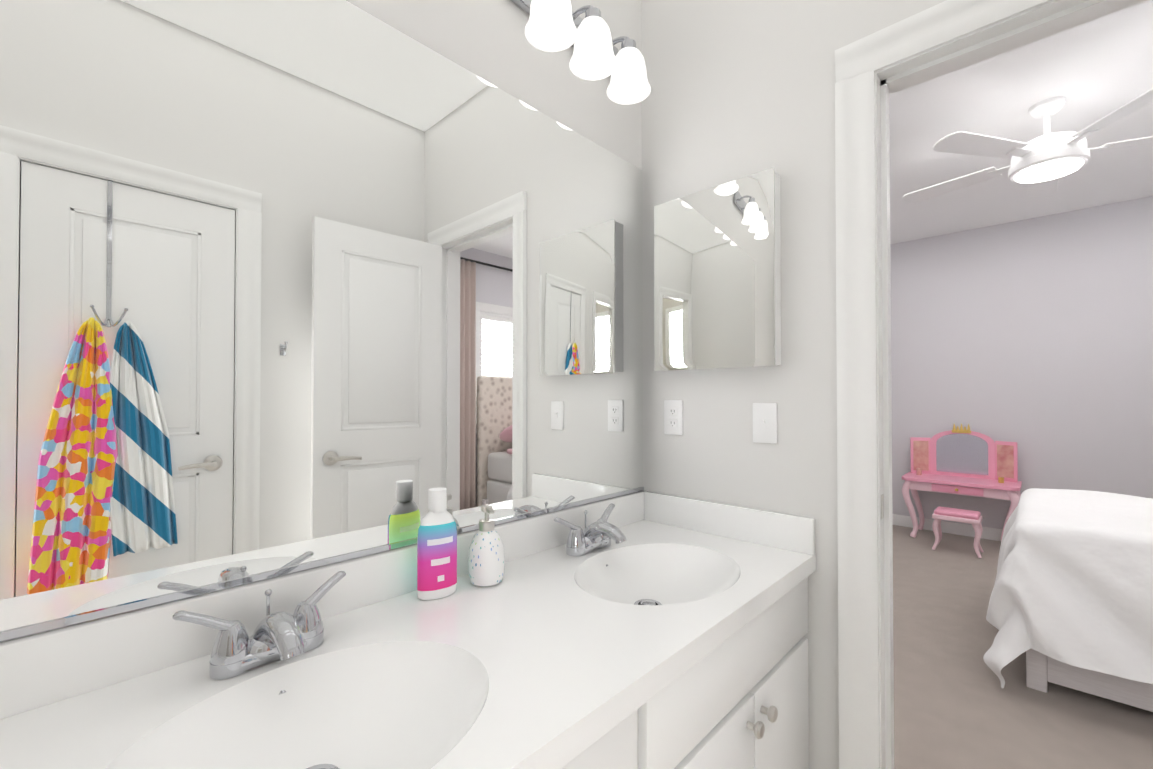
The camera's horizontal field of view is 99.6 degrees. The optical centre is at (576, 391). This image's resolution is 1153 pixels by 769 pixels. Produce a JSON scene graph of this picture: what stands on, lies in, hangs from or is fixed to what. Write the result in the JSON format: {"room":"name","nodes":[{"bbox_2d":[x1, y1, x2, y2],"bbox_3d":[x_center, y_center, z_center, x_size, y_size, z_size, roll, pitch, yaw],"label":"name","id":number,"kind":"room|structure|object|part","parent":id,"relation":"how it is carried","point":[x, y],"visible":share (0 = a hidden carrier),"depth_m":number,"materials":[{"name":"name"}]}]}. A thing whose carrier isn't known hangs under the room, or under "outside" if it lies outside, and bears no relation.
{"room":"bathroom","nodes":[
{"label":"bathroom","id":0,"kind":"room"},
{"bbox_2d":[0,0,650,641],"bbox_3d":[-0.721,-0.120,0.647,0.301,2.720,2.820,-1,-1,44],"label":"mirror","id":1,"kind":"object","parent":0,"point":[290,286],"visible":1,"depth_m":0.90,"materials":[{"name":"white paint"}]},
{"bbox_2d":[511,0,650,104],"bbox_3d":[0.029,-1.006,1.359,0.180,0.213,0.460,-1,-1,44],"label":"sconce","id":2,"kind":"object","parent":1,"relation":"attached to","point":[578,55],"depth_m":1.37,"materials":[{"name":"white glass"}]},
{"bbox_2d":[642,0,1147,768],"bbox_3d":[0.823,-0.119,0.793,4.340,2.720,0.768,-1,-1,44],"label":"wall","id":3,"kind":"structure","parent":0,"point":[766,264],"depth_m":1.33,"materials":[{"name":"white paint"}]},
{"bbox_2d":[664,400,682,434],"bbox_3d":[0.318,0.086,1.597,0.070,0.114,0.008,-1,-1,44],"label":"outlet","id":4,"kind":"object","parent":3,"relation":"attached to","point":[673,409],"depth_m":1.59,"materials":[{"name":"white plastic"}]},
{"bbox_2d":[654,168,780,370],"bbox_3d":[0.414,-0.338,1.475,0.390,0.540,0.060,-1,-1,44],"label":"mirror","id":5,"kind":"object","parent":3,"relation":"attached to","point":[717,249],"depth_m":1.43,"materials":[{"name":"white mirror"}]},
{"bbox_2d":[753,403,776,443],"bbox_3d":[0.534,0.090,1.386,0.070,0.114,0.016,-1,-1,44],"label":"switch","id":6,"kind":"object","parent":3,"relation":"attached to","point":[764,414],"depth_m":1.39,"materials":[{"name":"white plastic"}]},
{"bbox_2d":[889,0,1152,243],"bbox_3d":[2.500,-1.303,2.574,4.340,0.410,4.150,-1,-1,44],"label":"ceiling","id":7,"kind":"structure","parent":0,"point":[1061,122],"depth_m":2.54,"materials":[{"name":"white paint"}]},
{"bbox_2d":[890,196,1152,528],"bbox_3d":[3.888,-0.081,4.021,4.340,2.720,0.120,-1,-1,44],"label":"wall","id":8,"kind":"structure","parent":0,"point":[1032,338],"depth_m":4.03,"materials":[{"name":"white paint"}]},
{"bbox_2d":[892,514,1152,768],"bbox_3d":[2.480,1.235,2.522,4.340,0.152,4.210,-1,-1,44],"label":"floor","id":9,"kind":"structure","parent":0,"point":[956,706],"depth_m":2.01,"materials":[{"name":"beige carpet"}]},
{"bbox_3d":[2.459,1.210,2.501,4.100,0.102,4.030,-1,-1,44],"label":"baseboard bedroom","id":10,"kind":"part","parent":9,"relation":"part of","materials":[{"name":"white wood"}]},
{"bbox_2d":[932,506,983,557],"bbox_3d":[3.028,1.109,3.872,0.311,0.324,0.220,-1,-1,44],"label":"stool","id":11,"kind":"object","parent":9,"relation":"on","point":[973,518],"visible":1,"depth_m":3.83,"materials":[{"name":"pink wood"}]},
{"bbox_2d":[902,424,1021,540],"bbox_3d":[3.279,0.780,4.168,0.780,0.990,0.430,-1,-1,44],"label":"vanity","id":12,"kind":"object","parent":9,"relation":"on","point":[967,462],"visible":0.83,"depth_m":4.23,"materials":[{"name":"pink wood"}]},
{"bbox_2d":[983,488,1152,711],"bbox_3d":[2.985,0.549,1.784,2.249,1.472,1.356,-1,-1,44],"label":"bed","id":13,"kind":"object","parent":9,"relation":"on","point":[1070,605],"visible":1,"depth_m":1.95,"materials":[{"name":"white fabric"}]},
{"bbox_3d":[-0.178,1.208,0.158,1.740,0.152,2.880,-1,-1,44],"label":"floor","id":14,"kind":"structure","parent":0,"visible":0},
{"bbox_2d":[0,491,815,768],"bbox_3d":[-0.088,0.783,0.924,0.580,0.920,1.528,-1,-1,44],"label":"bathroom vanity","id":15,"kind":"object","parent":14,"relation":"on","point":[644,630],"visible":1,"depth_m":0.79,"materials":[{"name":"white stone"}]},
{"bbox_2d":[417,488,456,599],"bbox_3d":[-0.292,0.317,1.024,0.084,0.222,0.046,0,-1,-35],"label":"bottle","id":16,"kind":"object","parent":15,"relation":"on","point":[437,555],"visible":1,"depth_m":1.00,"materials":[{"name":"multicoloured plastic"}]},
{"bbox_2d":[468,504,504,586],"bbox_3d":[-0.203,0.343,1.098,0.082,0.172,0.082,0,-1,-26],"label":"soap dispenser","id":17,"kind":"object","parent":15,"relation":"on","point":[486,562],"visible":1,"depth_m":1.07,"materials":[{"name":"ceramic"}]}
]}

